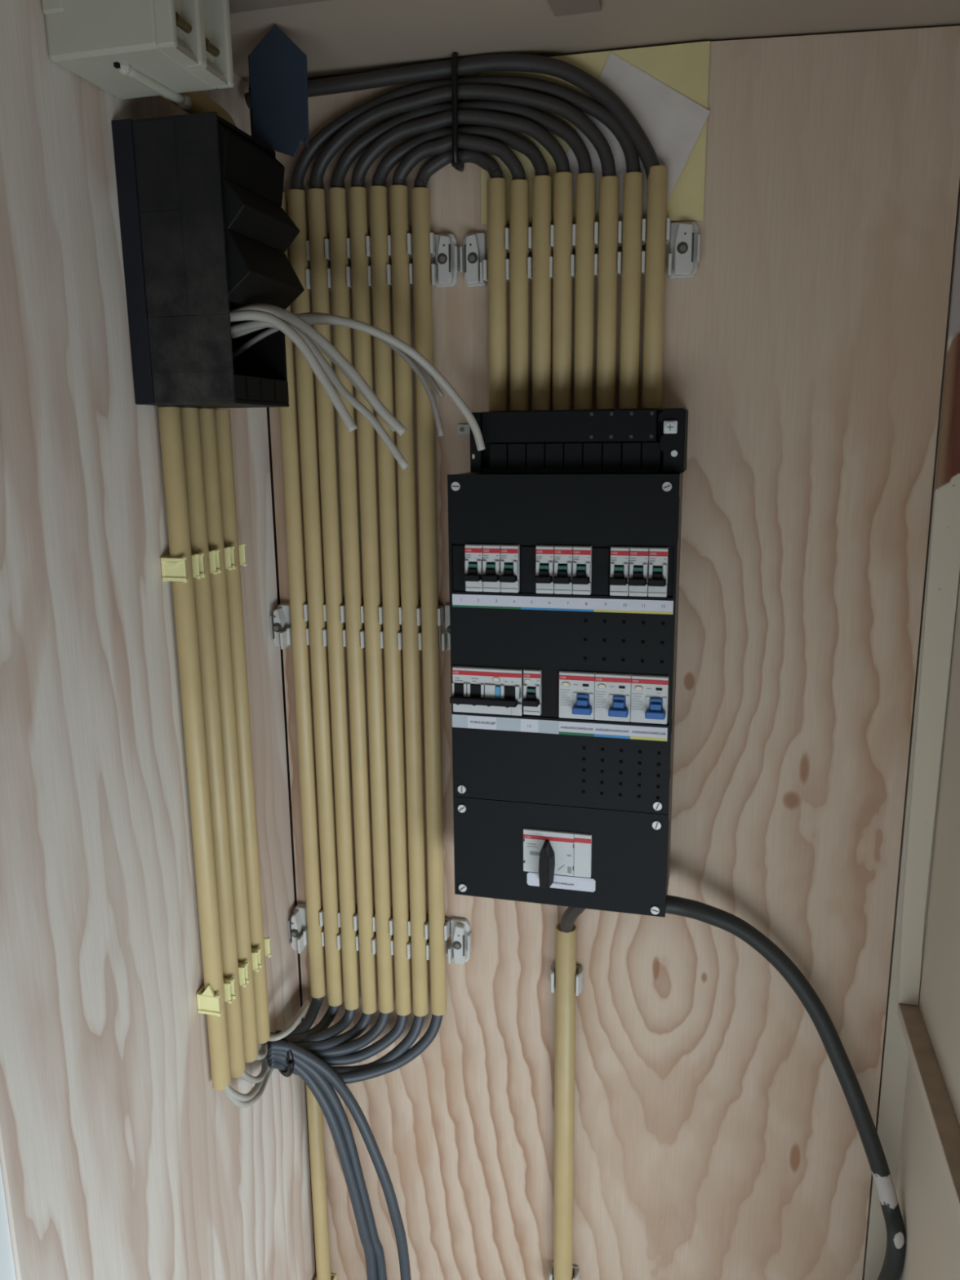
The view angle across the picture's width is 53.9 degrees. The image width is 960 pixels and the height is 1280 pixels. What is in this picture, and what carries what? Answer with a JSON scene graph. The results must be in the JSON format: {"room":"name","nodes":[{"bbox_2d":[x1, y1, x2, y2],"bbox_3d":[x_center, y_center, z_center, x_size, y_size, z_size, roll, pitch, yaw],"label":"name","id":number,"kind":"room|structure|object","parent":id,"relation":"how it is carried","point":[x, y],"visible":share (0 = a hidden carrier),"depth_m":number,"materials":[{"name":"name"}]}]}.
{"room":"electrical meter cupboard","nodes":[
{"label":"electrical meter cupboard","id":0,"kind":"room"},
{"bbox_2d":[0,0,315,1279],"bbox_3d":[-0.441,0.426,0.450,0.060,1.729,1.498,2,12,14],"label":"wall","id":1,"kind":"structure","parent":0,"point":[122,1158],"depth_m":0.78,"materials":[{"name":"brown wood"}]},
{"bbox_2d":[41,0,234,110],"bbox_3d":[-0.252,-0.468,0.716,0.103,0.094,0.108,2,12,14],"label":"box","id":2,"kind":"object","parent":1,"relation":"attached to","point":[127,49],"visible":1,"depth_m":0.69,"materials":[{"name":"white plastic"}]},
{"bbox_2d":[160,90,236,126],"bbox_3d":[-0.240,-0.454,0.814,0.023,0.035,0.107,2,12,14],"label":"stub","id":3,"kind":"object","parent":2,"relation":"attached to","point":[201,102],"visible":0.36,"depth_m":0.80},
{"bbox_2d":[157,406,231,1090],"bbox_3d":[-0.270,0.127,0.904,0.019,0.680,0.019,2,12,14],"label":"conduit","id":4,"kind":"object","parent":1,"relation":"attached to","point":[170,417],"visible":1,"depth_m":0.89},
{"bbox_2d":[160,553,200,582],"bbox_3d":[-0.273,-0.066,0.863,0.025,0.023,0.027,2,12,14],"label":"clip","id":5,"kind":"object","parent":4,"relation":"attached to","point":[173,569],"visible":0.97,"depth_m":0.85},
{"bbox_2d":[196,982,232,1016],"bbox_3d":[-0.269,0.356,0.953,0.025,0.033,0.026,2,12,14],"label":"clip","id":6,"kind":"object","parent":4,"relation":"attached to","point":[208,1003],"visible":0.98,"depth_m":0.94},
{"bbox_2d":[223,1063,270,1101],"bbox_3d":[-0.245,0.464,1.027,0.021,0.072,0.118,2,12,12],"label":"wire","id":7,"kind":"object","parent":4,"relation":"attached to","point":[229,1091],"visible":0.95,"depth_m":0.99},
{"bbox_2d":[222,1067,274,1107],"bbox_3d":[-0.246,0.467,1.030,0.022,0.080,0.115,2,12,14],"label":"wire","id":8,"kind":"object","parent":4,"relation":"attached to","point":[240,1104],"visible":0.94,"depth_m":1.01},
{"bbox_2d":[111,111,304,408],"bbox_3d":[-0.227,-0.319,0.824,0.112,0.222,0.116,2,12,14],"label":"enclosure","id":9,"kind":"object","parent":1,"relation":"attached to","point":[206,231],"visible":0.98,"depth_m":0.78,"materials":[{"name":"plastic"}]},
{"bbox_2d":[248,24,308,157],"bbox_3d":[-0.177,-0.488,0.847,0.056,0.108,0.016,2,12,14],"label":"plate","id":10,"kind":"object","parent":9,"relation":"attached to","point":[277,67],"visible":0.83,"depth_m":0.84,"materials":[{"name":"plastic"}]},
{"bbox_2d":[229,309,357,432],"bbox_3d":[-0.158,-0.226,0.798,0.108,0.101,0.011,0,12,4],"label":"wire","id":11,"kind":"object","parent":9,"relation":"hanging from","point":[248,314],"visible":0.98,"depth_m":0.79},
{"bbox_2d":[231,326,395,431],"bbox_3d":[-0.150,-0.238,0.852,0.156,0.101,0.009,2,12,10],"label":"wire","id":12,"kind":"object","parent":9,"relation":"attached to","point":[319,348],"visible":0.3,"depth_m":0.84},
{"bbox_2d":[229,303,407,435],"bbox_3d":[-0.141,-0.234,0.820,0.154,0.113,0.009,0,12,3],"label":"wire","id":13,"kind":"object","parent":9,"relation":"attached to","point":[282,313],"visible":0.8,"depth_m":0.81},
{"bbox_2d":[231,320,409,470],"bbox_3d":[-0.143,-0.217,0.837,0.159,0.132,0.012,1,12,7],"label":"wire","id":14,"kind":"object","parent":9,"relation":"attached to","point":[251,324],"visible":0.82,"depth_m":0.83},
{"bbox_2d":[232,322,444,436],"bbox_3d":[-0.135,-0.244,0.884,0.201,0.108,0.010,0,12,5],"label":"wire","id":15,"kind":"object","parent":9,"relation":"attached to","point":[409,361],"visible":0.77,"depth_m":0.88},
{"bbox_2d":[231,313,485,450],"bbox_3d":[-0.111,-0.237,0.874,0.233,0.124,0.026,-2,12,-5],"label":"wire","id":16,"kind":"object","parent":9,"relation":"attached to","point":[373,331],"visible":0.81,"depth_m":0.86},
{"bbox_2d":[302,312,444,398],"bbox_3d":[-0.135,-0.268,0.893,0.203,0.080,0.008,0,12,5],"label":"wire","id":17,"kind":"object","parent":9,"relation":"attached to","point":[427,375],"visible":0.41,"depth_m":0.89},
{"bbox_2d":[180,407,245,1078],"bbox_3d":[-0.263,0.124,0.934,0.019,0.688,0.019,2,12,14],"label":"conduit","id":18,"kind":"object","parent":1,"relation":"attached to","point":[189,415],"visible":0.73,"depth_m":0.92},
{"bbox_2d":[191,550,217,577],"bbox_3d":[-0.266,-0.072,0.891,0.025,0.023,0.026,2,12,14],"label":"clip","id":19,"kind":"object","parent":18,"relation":"attached to","point":[211,553],"visible":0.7,"depth_m":0.90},
{"bbox_2d":[223,965,246,999],"bbox_3d":[-0.261,0.355,0.983,0.025,0.023,0.026,2,12,14],"label":"clip","id":20,"kind":"object","parent":18,"relation":"attached to","point":[241,969],"visible":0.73,"depth_m":0.99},
{"bbox_2d":[198,408,258,1062],"bbox_3d":[-0.256,0.119,0.962,0.019,0.690,0.019,2,12,14],"label":"conduit","id":21,"kind":"object","parent":1,"relation":"attached to","point":[206,415],"visible":0.7,"depth_m":0.95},
{"bbox_2d":[208,546,232,573],"bbox_3d":[-0.259,-0.078,0.919,0.025,0.023,0.026,2,12,14],"label":"clip","id":22,"kind":"object","parent":21,"relation":"attached to","point":[227,550],"visible":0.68,"depth_m":0.93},
{"bbox_2d":[238,951,259,983],"bbox_3d":[-0.254,0.349,1.010,0.025,0.023,0.026,2,12,14],"label":"clip","id":23,"kind":"object","parent":21,"relation":"attached to","point":[255,961],"visible":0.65,"depth_m":1.02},
{"bbox_2d":[214,408,270,1044],"bbox_3d":[-0.249,0.112,0.989,0.019,0.686,0.019,2,12,14],"label":"conduit","id":24,"kind":"object","parent":1,"relation":"attached to","point":[223,421],"visible":0.7,"depth_m":0.97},
{"bbox_2d":[224,542,247,568],"bbox_3d":[-0.252,-0.084,0.946,0.025,0.023,0.026,2,12,14],"label":"clip","id":25,"kind":"object","parent":24,"relation":"attached to","point":[242,547],"visible":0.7,"depth_m":0.95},
{"bbox_2d":[251,937,271,968],"bbox_3d":[-0.247,0.342,1.038,0.025,0.023,0.026,2,12,14],"label":"clip","id":26,"kind":"object","parent":24,"relation":"attached to","point":[267,946],"visible":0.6,"depth_m":1.04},
{"bbox_2d":[229,0,329,13],"bbox_3d":[-0.187,-0.523,0.759,0.165,0.008,0.060,2,12,14],"label":"trim","id":27,"kind":"structure","parent":1,"relation":"attached to","point":[235,6],"depth_m":0.78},
{"bbox_2d":[288,903,307,953],"bbox_3d":[-0.222,0.351,1.151,0.020,0.050,0.033,2,12,14],"label":"clip","id":28,"kind":"object","parent":1,"relation":"attached to","point":[297,923],"visible":0.94,"depth_m":1.15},
{"bbox_2d":[280,1004,339,1044],"bbox_3d":[-0.207,0.443,1.118,0.018,0.076,0.119,7,14,32],"label":"cable","id":29,"kind":"object","parent":1,"relation":"attached to","point":[331,1011],"visible":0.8,"depth_m":1.14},
{"bbox_2d":[230,0,959,88],"bbox_3d":[-0.246,-0.192,-0.836,1.010,0.067,3.613,2,12,14],"label":"ceiling","id":30,"kind":"structure","parent":0,"point":[337,37],"depth_m":0.83,"materials":[{"name":"paint"}]},
{"bbox_2d":[248,26,959,1279],"bbox_3d":[0.221,0.273,1.053,0.980,1.780,0.030,2,12,14],"label":"wall","id":31,"kind":"structure","parent":0,"point":[717,1136],"depth_m":0.99,"materials":[{"name":"brown wood"}]},
{"bbox_2d":[270,603,291,648],"bbox_3d":[-0.226,-0.016,1.072,0.020,0.046,0.033,2,12,14],"label":"clip","id":32,"kind":"object","parent":31,"relation":"attached to","point":[280,620],"visible":0.89,"depth_m":1.06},
{"bbox_2d":[279,191,326,998],"bbox_3d":[-0.204,-0.012,1.071,0.019,0.918,0.019,2,12,14],"label":"conduit","id":33,"kind":"object","parent":31,"relation":"attached to","point":[287,415],"visible":0.66,"depth_m":1.07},
{"bbox_2d":[287,189,342,1006],"bbox_3d":[-0.183,-0.007,1.066,0.019,0.926,0.019,2,12,14],"label":"conduit","id":34,"kind":"object","parent":31,"relation":"attached to","point":[296,198],"visible":1,"depth_m":1.05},
{"bbox_2d":[305,238,331,290],"bbox_3d":[-0.166,-0.389,0.982,0.026,0.048,0.021,2,12,14],"label":"clip","id":35,"kind":"object","parent":31,"relation":"attached to","point":[327,254],"visible":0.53,"depth_m":0.98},
{"bbox_2d":[301,1008,355,1042],"bbox_3d":[-0.196,0.445,1.118,0.124,0.074,0.023,-10,15,-38],"label":"cable","id":36,"kind":"object","parent":31,"relation":"attached to","point":[339,1027],"visible":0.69,"depth_m":1.13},
{"bbox_2d":[287,996,323,1035],"bbox_3d":[-0.215,0.432,1.121,0.023,0.072,0.106,5,13,26],"label":"cable","id":37,"kind":"object","parent":36,"relation":"on","point":[311,1015],"visible":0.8,"depth_m":1.14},
{"bbox_2d":[257,1042,268,1060],"bbox_3d":[-0.242,0.457,1.061,0.012,0.045,0.064,2,12,11],"label":"wire","id":38,"kind":"object","parent":37,"relation":"on","point":[262,1055],"visible":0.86,"depth_m":1.06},
{"bbox_2d":[240,1056,267,1084],"bbox_3d":[-0.246,0.465,1.047,0.017,0.052,0.092,1,12,8],"label":"wire","id":39,"kind":"object","parent":38,"relation":"on","point":[246,1076],"visible":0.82,"depth_m":1.03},
{"bbox_2d":[295,1012,373,1052],"bbox_3d":[-0.186,0.451,1.115,0.142,0.082,0.018,-9,15,-35],"label":"cable","id":40,"kind":"object","parent":31,"relation":"attached to","point":[356,1031],"visible":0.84,"depth_m":1.13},
{"bbox_2d":[322,602,346,646],"bbox_3d":[-0.161,-0.017,1.062,0.026,0.048,0.021,2,12,14],"label":"clip","id":41,"kind":"object","parent":31,"relation":"attached to","point":[343,606],"visible":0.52,"depth_m":1.06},
{"bbox_2d":[306,187,359,1010],"bbox_3d":[-0.162,-0.005,1.061,0.019,0.928,0.019,2,12,14],"label":"conduit","id":42,"kind":"object","parent":41,"relation":"attached to","point":[316,197],"visible":1,"depth_m":1.05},
{"bbox_2d":[266,1014,408,1066],"bbox_3d":[-0.167,0.458,1.113,0.176,0.104,0.025,-6,13,-23],"label":"cable","id":43,"kind":"object","parent":31,"relation":"attached to","point":[395,1033],"visible":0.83,"depth_m":1.13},
{"bbox_2d":[311,1012,390,1057],"bbox_3d":[-0.177,0.450,1.116,0.157,0.090,0.020,-6,13,-24],"label":"cable","id":44,"kind":"object","parent":31,"relation":"attached to","point":[370,1036],"visible":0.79,"depth_m":1.13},
{"bbox_2d":[327,186,377,1013],"bbox_3d":[-0.140,-0.003,1.056,0.019,0.929,0.019,2,12,14],"label":"conduit","id":45,"kind":"object","parent":31,"relation":"attached to","point":[337,197],"visible":1,"depth_m":1.04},
{"bbox_2d":[268,1014,443,1084],"bbox_3d":[-0.145,0.462,1.108,0.213,0.125,0.021,-4,13,-16],"label":"cable","id":46,"kind":"object","parent":31,"relation":"attached to","point":[370,1073],"visible":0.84,"depth_m":1.12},
{"bbox_2d":[274,1030,294,1077],"bbox_3d":[-0.226,0.477,1.089,0.009,0.056,0.049,-9,15,-35],"label":"cable tie","id":47,"kind":"object","parent":46,"relation":"attached to","point":[291,1063],"visible":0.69,"depth_m":1.07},
{"bbox_2d":[329,1015,425,1073],"bbox_3d":[-0.156,0.463,1.114,0.193,0.119,0.024,-4,13,-16],"label":"cable","id":48,"kind":"object","parent":46,"relation":"on","point":[408,1041],"visible":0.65,"depth_m":1.13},
{"bbox_2d":[346,235,372,288],"bbox_3d":[-0.122,-0.388,0.971,0.026,0.048,0.021,2,12,14],"label":"clip","id":49,"kind":"object","parent":31,"relation":"attached to","point":[348,277],"visible":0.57,"depth_m":0.97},
{"bbox_2d":[360,603,383,648],"bbox_3d":[-0.118,-0.015,1.051,0.026,0.048,0.021,2,12,14],"label":"clip","id":50,"kind":"object","parent":31,"relation":"attached to","point":[380,608],"visible":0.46,"depth_m":1.04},
{"bbox_2d":[347,186,394,1013],"bbox_3d":[-0.118,-0.004,1.050,0.019,0.924,0.019,2,12,14],"label":"conduit","id":51,"kind":"object","parent":50,"relation":"attached to","point":[357,196],"visible":1,"depth_m":1.03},
{"bbox_2d":[368,185,411,1015],"bbox_3d":[-0.097,-0.002,1.045,0.019,0.923,0.019,2,12,14],"label":"conduit","id":52,"kind":"object","parent":31,"relation":"attached to","point":[378,194],"visible":1,"depth_m":1.03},
{"bbox_2d":[386,232,413,286],"bbox_3d":[-0.080,-0.386,0.960,0.026,0.048,0.021,2,12,14],"label":"clip","id":53,"kind":"object","parent":31,"relation":"attached to","point":[409,235],"visible":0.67,"depth_m":0.95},
{"bbox_2d":[389,184,428,1016],"bbox_3d":[-0.076,-0.002,1.040,0.019,0.920,0.019,2,12,14],"label":"conduit","id":54,"kind":"object","parent":31,"relation":"attached to","point":[398,194],"visible":1,"depth_m":1.02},
{"bbox_2d":[397,604,421,649],"bbox_3d":[-0.075,-0.014,1.040,0.026,0.048,0.021,2,12,14],"label":"clip","id":55,"kind":"object","parent":31,"relation":"attached to","point":[419,609],"visible":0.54,"depth_m":1.03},
{"bbox_2d":[408,232,435,285],"bbox_3d":[-0.057,-0.385,0.957,0.026,0.048,0.018,2,12,14],"label":"clip","id":56,"kind":"object","parent":31,"relation":"attached to","point":[432,236],"visible":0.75,"depth_m":0.95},
{"bbox_2d":[410,186,446,1015],"bbox_3d":[-0.054,-0.002,1.034,0.019,0.911,0.019,2,12,14],"label":"conduit","id":57,"kind":"object","parent":31,"relation":"attached to","point":[420,196],"visible":1,"depth_m":1.02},
{"bbox_2d":[417,605,444,649],"bbox_3d":[-0.053,-0.013,1.036,0.026,0.048,0.018,2,12,14],"label":"clip","id":58,"kind":"object","parent":31,"relation":"attached to","point":[441,610],"visible":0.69,"depth_m":1.03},
{"bbox_2d":[426,917,450,959],"bbox_3d":[-0.049,0.353,1.115,0.026,0.048,0.018,2,12,14],"label":"clip","id":59,"kind":"object","parent":31,"relation":"attached to","point":[447,921],"visible":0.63,"depth_m":1.11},
{"bbox_2d":[431,233,459,287],"bbox_3d":[-0.035,-0.383,0.951,0.025,0.050,0.018,2,12,14],"label":"clip","id":60,"kind":"object","parent":31,"relation":"attached to","point":[445,271],"visible":1,"depth_m":0.95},
{"bbox_2d":[441,604,450,650],"bbox_3d":[-0.028,-0.013,1.030,0.025,0.050,0.018,2,12,14],"label":"clip","id":61,"kind":"object","parent":31,"relation":"attached to","point":[446,638],"visible":0.34,"depth_m":1.03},
{"bbox_2d":[244,53,659,179],"bbox_3d":[-0.030,-0.475,0.919,0.416,0.165,0.020,2,12,12],"label":"cable","id":62,"kind":"object","parent":31,"relation":"attached to","point":[559,68],"visible":0.86,"depth_m":0.89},
{"bbox_2d":[413,148,502,187],"bbox_3d":[-0.021,-0.439,0.932,0.091,0.085,0.017,2,12,14],"label":"cable","id":63,"kind":"object","parent":31,"relation":"attached to","point":[485,162],"visible":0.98,"depth_m":0.92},
{"bbox_2d":[392,133,525,185],"bbox_3d":[-0.022,-0.444,0.927,0.136,0.096,0.017,2,12,14],"label":"cable","id":64,"kind":"object","parent":31,"relation":"attached to","point":[444,144],"visible":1,"depth_m":0.91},
{"bbox_2d":[448,917,471,964],"bbox_3d":[-0.024,0.355,1.109,0.025,0.053,0.018,2,12,14],"label":"clip","id":65,"kind":"object","parent":31,"relation":"attached to","point":[460,949],"visible":1,"depth_m":1.11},
{"bbox_2d":[351,108,569,186],"bbox_3d":[-0.022,-0.456,0.925,0.223,0.114,0.017,2,12,14],"label":"cable","id":66,"kind":"object","parent":31,"relation":"attached to","point":[531,128],"visible":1,"depth_m":0.91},
{"bbox_2d":[451,51,464,172],"bbox_3d":[-0.021,-0.511,0.913,0.008,0.108,0.031,2,12,14],"label":"cable tie","id":67,"kind":"object","parent":66,"relation":"attached to","point":[456,164],"visible":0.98,"depth_m":0.90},
{"bbox_2d":[372,124,548,186],"bbox_3d":[-0.021,-0.450,0.930,0.180,0.104,0.017,2,12,14],"label":"cable","id":68,"kind":"object","parent":31,"relation":"attached to","point":[519,144],"visible":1,"depth_m":0.91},
{"bbox_2d":[330,99,592,187],"bbox_3d":[-0.022,-0.460,0.928,0.267,0.126,0.017,2,12,14],"label":"cable","id":69,"kind":"object","parent":31,"relation":"attached to","point":[550,123],"visible":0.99,"depth_m":0.91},
{"bbox_2d":[310,84,616,188],"bbox_3d":[-0.023,-0.463,0.923,0.312,0.143,0.017,2,12,14],"label":"cable","id":70,"kind":"object","parent":31,"relation":"attached to","point":[559,107],"visible":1,"depth_m":0.90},
{"bbox_2d":[290,75,639,190],"bbox_3d":[-0.022,-0.469,0.926,0.356,0.149,0.017,2,12,14],"label":"cable","id":71,"kind":"object","parent":31,"relation":"attached to","point":[581,102],"visible":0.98,"depth_m":0.90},
{"bbox_2d":[459,232,487,287],"bbox_3d":[-0.007,-0.381,0.944,0.025,0.050,0.018,2,12,14],"label":"clip","id":72,"kind":"object","parent":31,"relation":"attached to","point":[473,253],"visible":0.98,"depth_m":0.94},
{"bbox_2d":[483,227,509,282],"bbox_3d":[0.018,-0.381,0.936,0.026,0.048,0.021,2,12,14],"label":"clip","id":73,"kind":"object","parent":31,"relation":"attached to","point":[507,229],"visible":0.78,"depth_m":0.93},
{"bbox_2d":[506,226,532,281],"bbox_3d":[0.040,-0.380,0.932,0.026,0.048,0.018,2,12,14],"label":"clip","id":74,"kind":"object","parent":31,"relation":"attached to","point":[530,228],"visible":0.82,"depth_m":0.93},
{"bbox_2d":[527,224,554,280],"bbox_3d":[0.061,-0.379,0.925,0.026,0.048,0.021,2,12,14],"label":"clip","id":75,"kind":"object","parent":31,"relation":"attached to","point":[552,226],"visible":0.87,"depth_m":0.92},
{"bbox_2d":[553,922,576,1279],"bbox_3d":[0.102,0.730,1.152,0.024,0.831,0.024,2,12,14],"label":"conduit","id":76,"kind":"object","parent":31,"relation":"attached to","point":[566,943],"visible":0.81,"depth_m":1.10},
{"bbox_2d":[548,1261,579,1279],"bbox_3d":[0.103,0.791,1.169,0.038,0.028,0.022,2,12,14],"label":"clip","id":77,"kind":"object","parent":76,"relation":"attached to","point":[575,1271],"visible":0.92,"depth_m":1.17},
{"bbox_2d":[447,471,683,917],"bbox_3d":[0.086,0.053,0.965,0.220,0.440,0.112,2,12,14],"label":"board","id":78,"kind":"object","parent":31,"relation":"attached to","point":[564,588],"visible":1,"depth_m":0.93,"materials":[{"name":"black plastic"}]},
{"bbox_2d":[454,677,517,685],"bbox_3d":[0.007,0.056,0.946,0.067,0.036,0.001,2,12,14],"label":"print","id":79,"kind":"object","parent":78,"relation":"on","point":[458,681],"depth_m":0.94,"materials":[{"name":"grey"}]},
{"bbox_2d":[523,827,592,889],"bbox_3d":[0.078,0.223,0.962,0.070,0.056,0.032,2,12,14],"label":"switch","id":80,"kind":"object","parent":78,"relation":"attached to","point":[554,858],"depth_m":0.96,"materials":[{"name":"grey"}]},
{"bbox_2d":[559,906,585,933],"bbox_3d":[0.105,0.343,1.047,0.021,0.168,0.060,-7,13,-26],"label":"cable","id":81,"kind":"object","parent":78,"relation":"attached to","point":[571,914],"visible":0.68,"depth_m":1.03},
{"bbox_2d":[559,670,595,719],"bbox_3d":[0.096,0.053,0.930,0.035,0.047,0.036,2,12,14],"label":"switch","id":82,"kind":"object","parent":78,"relation":"attached to","point":[577,688],"depth_m":0.92,"materials":[{"name":"grey"}]},
{"bbox_2d":[594,671,631,721],"bbox_3d":[0.130,0.054,0.922,0.035,0.047,0.036,2,12,14],"label":"switch","id":83,"kind":"object","parent":78,"relation":"attached to","point":[612,690],"depth_m":0.91,"materials":[{"name":"grey"}]},
{"bbox_2d":[630,673,669,724],"bbox_3d":[0.164,0.056,0.913,0.035,0.047,0.036,2,12,14],"label":"switch","id":84,"kind":"object","parent":78,"relation":"attached to","point":[649,692],"depth_m":0.90,"materials":[{"name":"grey"}]},
{"bbox_2d":[665,894,905,1279],"bbox_3d":[0.324,0.704,1.054,0.263,0.898,0.055,2,12,14],"label":"cable","id":85,"kind":"object","parent":78,"relation":"attached to","point":[893,1263],"visible":0.99,"depth_m":0.99,"materials":[{"name":"rubber"}]},
{"bbox_2d":[550,962,583,995],"bbox_3d":[0.099,0.389,1.082,0.038,0.028,0.022,2,12,14],"label":"clip","id":86,"kind":"object","parent":31,"relation":"attached to","point":[580,971],"visible":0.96,"depth_m":1.08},
{"bbox_2d":[548,0,601,16],"bbox_3d":[0.075,-0.524,0.766,0.040,0.008,0.063,2,12,14],"label":"trim","id":87,"kind":"structure","parent":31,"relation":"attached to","point":[559,7],"depth_m":0.78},
{"bbox_2d":[470,408,688,473],"bbox_3d":[0.097,-0.194,0.924,0.204,0.059,0.082,2,12,14],"label":"enclosure base","id":88,"kind":"object","parent":31,"relation":"attached to","point":[630,441],"visible":0.99,"depth_m":0.90,"materials":[{"name":"black plastic"}]},
{"bbox_2d":[486,177,507,411],"bbox_3d":[0.017,-0.340,0.942,0.019,0.219,0.019,2,12,14],"label":"conduit","id":89,"kind":"object","parent":88,"relation":"on","point":[496,187],"visible":0.92,"depth_m":0.93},
{"bbox_2d":[509,179,528,411],"bbox_3d":[0.039,-0.338,0.937,0.019,0.216,0.019,2,12,14],"label":"conduit","id":90,"kind":"object","parent":88,"relation":"on","point":[518,188],"visible":1,"depth_m":0.93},
{"bbox_2d":[532,175,551,410],"bbox_3d":[0.061,-0.338,0.931,0.019,0.218,0.019,2,12,14],"label":"conduit","id":91,"kind":"object","parent":88,"relation":"on","point":[541,184],"visible":0.92,"depth_m":0.92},
{"bbox_2d":[552,171,573,410],"bbox_3d":[0.081,-0.338,0.926,0.019,0.219,0.019,2,12,14],"label":"conduit","id":92,"kind":"object","parent":88,"relation":"on","point":[562,181],"visible":1,"depth_m":0.92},
{"bbox_2d":[573,172,595,410],"bbox_3d":[0.102,-0.336,0.921,0.019,0.217,0.019,2,12,14],"label":"conduit","id":93,"kind":"object","parent":88,"relation":"on","point":[585,188],"visible":0.96,"depth_m":0.91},
{"bbox_2d":[595,175,619,409],"bbox_3d":[0.123,-0.333,0.916,0.019,0.212,0.019,2,12,14],"label":"conduit","id":94,"kind":"object","parent":88,"relation":"on","point":[609,185],"visible":0.97,"depth_m":0.91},
{"bbox_2d":[618,171,644,409],"bbox_3d":[0.145,-0.333,0.910,0.019,0.214,0.019,2,12,14],"label":"conduit","id":95,"kind":"object","parent":88,"relation":"on","point":[633,185],"visible":0.92,"depth_m":0.90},
{"bbox_2d":[641,164,668,408],"bbox_3d":[0.167,-0.334,0.904,0.019,0.218,0.019,2,12,14],"label":"conduit","id":96,"kind":"object","parent":88,"relation":"on","point":[657,181],"visible":0.98,"depth_m":0.90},
{"bbox_2d":[570,222,598,278],"bbox_3d":[0.102,-0.377,0.915,0.026,0.048,0.021,2,12,14],"label":"clip","id":97,"kind":"object","parent":31,"relation":"attached to","point":[596,224],"visible":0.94,"depth_m":0.91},
{"bbox_2d":[480,40,710,224],"bbox_3d":[0.019,-0.480,0.924,0.394,0.156,0.002,2,12,14],"label":"sheet","id":98,"kind":"object","parent":31,"relation":"attached to","point":[684,68],"visible":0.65,"depth_m":0.89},
{"bbox_2d":[594,221,622,277],"bbox_3d":[0.124,-0.377,0.911,0.026,0.048,0.018,2,12,14],"label":"clip","id":99,"kind":"object","parent":31,"relation":"attached to","point":[620,224],"visible":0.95,"depth_m":0.91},
{"bbox_2d":[617,218,646,275],"bbox_3d":[0.146,-0.375,0.904,0.026,0.048,0.021,2,12,14],"label":"clip","id":100,"kind":"object","parent":31,"relation":"attached to","point":[644,221],"visible":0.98,"depth_m":0.90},
{"bbox_2d":[566,52,710,222],"bbox_3d":[0.141,-0.464,0.893,0.146,0.170,0.002,2,12,14],"label":"paper note","id":101,"kind":"object","parent":31,"relation":"attached to","point":[673,123],"visible":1,"depth_m":0.88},
{"bbox_2d":[641,217,671,275],"bbox_3d":[0.168,-0.375,0.900,0.026,0.048,0.018,2,12,14],"label":"clip","id":102,"kind":"object","parent":31,"relation":"attached to","point":[668,220],"visible":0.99,"depth_m":0.90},
{"bbox_2d":[667,221,700,279],"bbox_3d":[0.194,-0.370,0.895,0.028,0.050,0.018,2,12,14],"label":"clip","id":103,"kind":"object","parent":31,"relation":"attached to","point":[685,237],"visible":1,"depth_m":0.89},
{"bbox_2d":[862,179,959,1279],"bbox_3d":[0.450,0.309,0.993,0.029,1.711,0.013,2,12,14],"label":"trim","id":104,"kind":"structure","parent":31,"relation":"attached to","point":[895,1059],"depth_m":1.01,"materials":[{"name":"white paint"}]},
{"bbox_2d":[897,207,959,1005],"bbox_3d":[0.444,-0.071,0.903,0.029,0.932,0.003,2,12,14],"label":"trim","id":105,"kind":"structure","parent":31,"relation":"attached to","point":[944,571],"depth_m":0.92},
{"bbox_2d":[918,573,959,1126],"bbox_3d":[0.436,0.353,0.784,0.048,1.711,0.433,2,12,14],"label":"wall","id":106,"kind":"structure","parent":0,"point":[939,1004],"depth_m":0.91,"materials":[{"name":"paint"}]},
{"bbox_2d":[896,1003,959,1279],"bbox_3d":[0.406,0.809,0.884,0.020,0.779,0.420,2,12,14],"label":"trim","id":107,"kind":"structure","parent":106,"relation":"attached to","point":[928,1184],"depth_m":0.91,"materials":[{"name":"paint"}]},
{"bbox_3d":[-0.106,1.521,-0.500,1.260,0.019,3.613,2,12,14],"label":"floor","id":108,"kind":"structure","parent":0,"visible":0},
{"bbox_2d":[306,1084,331,1279],"bbox_3d":[-0.208,0.826,1.255,0.019,0.606,0.019,2,12,14],"label":"conduit","id":109,"kind":"object","parent":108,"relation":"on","point":[315,1120],"visible":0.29,"depth_m":1.22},
{"bbox_2d":[266,1053,377,1279],"bbox_3d":[-0.181,0.797,1.152,0.119,0.692,0.020,-2,12,-8],"label":"cable","id":110,"kind":"object","parent":108,"relation":"on","point":[331,1117],"visible":1,"depth_m":1.11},
{"bbox_2d":[266,1050,386,1279],"bbox_3d":[-0.173,0.794,1.156,0.134,0.698,0.018,-3,12,-11],"label":"cable","id":111,"kind":"object","parent":108,"relation":"on","point":[327,1088],"visible":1,"depth_m":1.11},
{"bbox_2d":[267,1039,411,1279],"bbox_3d":[-0.160,0.790,1.158,0.160,0.703,0.024,-3,12,-10],"label":"cable","id":112,"kind":"object","parent":108,"relation":"on","point":[298,1051],"visible":1,"depth_m":1.12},
{"bbox_2d":[268,1000,310,1041],"bbox_3d":[-0.216,0.436,1.082,0.026,0.017,0.077,7,15,33],"label":"wire","id":113,"kind":"object","parent":112,"relation":"on","point":[292,1026],"visible":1,"depth_m":1.07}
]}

